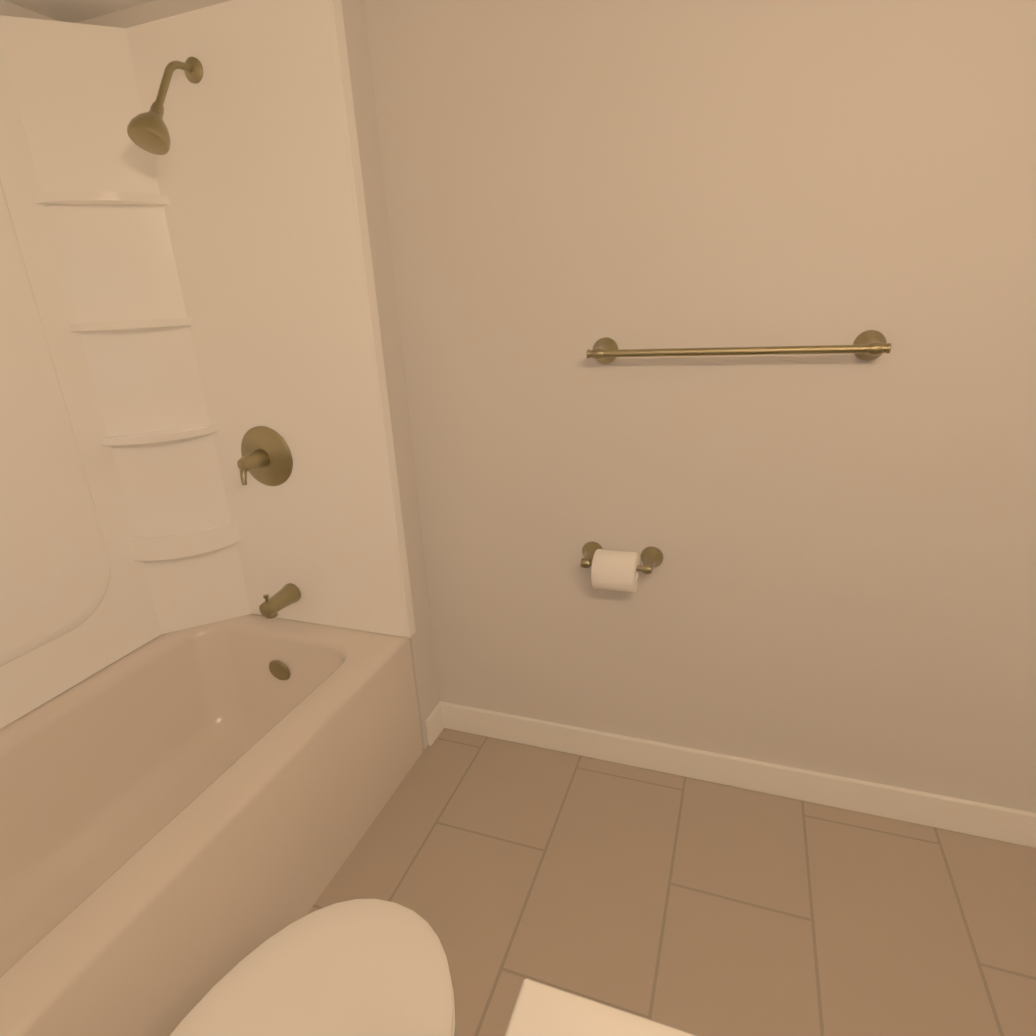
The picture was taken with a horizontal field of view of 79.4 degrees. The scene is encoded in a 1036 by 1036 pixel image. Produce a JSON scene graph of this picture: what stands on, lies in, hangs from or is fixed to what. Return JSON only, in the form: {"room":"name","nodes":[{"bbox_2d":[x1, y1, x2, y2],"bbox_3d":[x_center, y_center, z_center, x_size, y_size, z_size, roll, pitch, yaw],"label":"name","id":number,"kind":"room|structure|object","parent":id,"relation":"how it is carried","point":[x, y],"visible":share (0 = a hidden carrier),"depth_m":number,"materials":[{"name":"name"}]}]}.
{"room":"bathroom","nodes":[
{"label":"bathroom","id":0,"kind":"room"},
{"bbox_2d":[0,0,56,20],"bbox_3d":[-1.342,-0.038,1.247,0.100,1.990,1.675,4,21,20],"label":"wall","id":1,"kind":"structure","parent":0,"point":[9,9],"depth_m":1.42,"materials":[{"name":"grey paint"}]},
{"bbox_2d":[4,0,156,22],"bbox_3d":[0.248,-0.880,0.291,3.610,0.080,1.925,4,21,20],"label":"ceiling","id":2,"kind":"structure","parent":0,"point":[73,11],"depth_m":1.45,"materials":[{"name":"white paint"}]},
{"bbox_2d":[78,0,439,748],"bbox_3d":[-0.674,-0.265,1.788,0.760,1.990,0.120,4,21,20],"label":"wall","id":3,"kind":"structure","parent":0,"point":[382,264],"depth_m":1.56,"materials":[{"name":"grey paint"}]},
{"bbox_2d":[307,728,1035,1035],"bbox_3d":[0.350,1.068,0.984,3.610,0.080,1.925,4,21,20],"label":"floor","id":4,"kind":"structure","parent":0,"point":[504,869],"depth_m":1.42,"materials":[{"name":"tile"}]},
{"bbox_2d":[0,614,422,1035],"bbox_3d":[-0.917,0.758,1.315,0.756,0.405,1.547,4,21,20],"label":"bathtub","id":5,"kind":"object","parent":4,"relation":"on","point":[188,816],"visible":0.96,"depth_m":1.47,"materials":[{"name":"white ceramic"}]},
{"bbox_2d":[0,0,415,728],"bbox_3d":[-0.954,-0.180,0.985,0.776,1.581,1.567,4,21,20],"label":"tub surround","id":6,"kind":"object","parent":5,"relation":"on","point":[188,310],"visible":0.98,"depth_m":1.56,"materials":[{"name":"white plastic"}]},
{"bbox_2d":[0,14,251,634],"bbox_3d":[-0.987,-0.393,1.653,0.200,1.538,0.200,4,21,20],"label":"shelf","id":7,"kind":"object","parent":6,"relation":"attached to","point":[103,210],"depth_m":1.61,"materials":[{"name":"white plastic"}]},
{"bbox_2d":[127,56,202,154],"bbox_3d":[-0.774,-0.915,1.371,0.082,0.220,0.206,4,21,20],"label":"shower head","id":8,"kind":"object","parent":6,"relation":"attached to","point":[148,131],"visible":1,"depth_m":1.34},
{"bbox_2d":[237,426,292,485],"bbox_3d":[-0.719,-0.152,1.687,0.172,0.172,0.116,4,21,20],"label":"shower valve","id":9,"kind":"object","parent":6,"relation":"attached to","point":[266,458],"visible":1,"depth_m":1.71,"materials":[{"name":"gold metal"}]},
{"bbox_2d":[259,583,300,618],"bbox_3d":[-0.700,0.239,1.822,0.062,0.073,0.124,4,21,20],"label":"tub spout","id":10,"kind":"object","parent":6,"relation":"attached to","point":[286,595],"visible":1,"depth_m":1.81,"materials":[{"name":"gold metal"}]},
{"bbox_2d":[170,899,455,1035],"bbox_3d":[-0.318,0.737,0.638,0.492,0.838,0.759,4,21,20],"label":"toilet","id":11,"kind":"object","parent":4,"relation":"on","point":[366,967],"visible":1,"depth_m":0.85,"materials":[{"name":"white ceramic"}]},
{"bbox_2d":[505,979,697,1035],"bbox_3d":[0.382,0.842,0.240,0.928,0.839,0.480,4,21,20],"label":"bathroom vanity","id":12,"kind":"object","parent":4,"relation":"on","point":[540,1009],"visible":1,"depth_m":0.43,"materials":[{"name":"white"}]},
{"bbox_2d":[364,0,1035,812],"bbox_3d":[0.608,-0.208,1.441,3.610,1.990,0.100,4,21,20],"label":"wall","id":13,"kind":"structure","parent":0,"point":[840,580],"depth_m":1.40,"materials":[{"name":"grey paint"}]},
{"bbox_2d":[580,541,663,592],"bbox_3d":[0.250,0.127,1.574,0.213,0.100,0.128,4,21,20],"label":"paper holder","id":14,"kind":"object","parent":13,"relation":"attached to","point":[614,570],"visible":1,"depth_m":1.53,"materials":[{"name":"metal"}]},
{"bbox_2d":[425,701,1035,847],"bbox_3d":[0.977,0.744,1.540,2.650,0.095,0.104,4,21,20],"label":"baseboard","id":15,"kind":"structure","parent":13,"relation":"attached to","point":[1005,824],"depth_m":1.70,"materials":[{"name":"white paint"}]},
{"bbox_2d":[586,330,890,363],"bbox_3d":[0.450,-0.360,1.338,0.612,0.062,0.086,4,21,20],"label":"towel rail","id":16,"kind":"object","parent":13,"relation":"attached to","point":[869,345],"visible":1,"depth_m":1.29,"materials":[{"name":"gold metal"}]}
]}

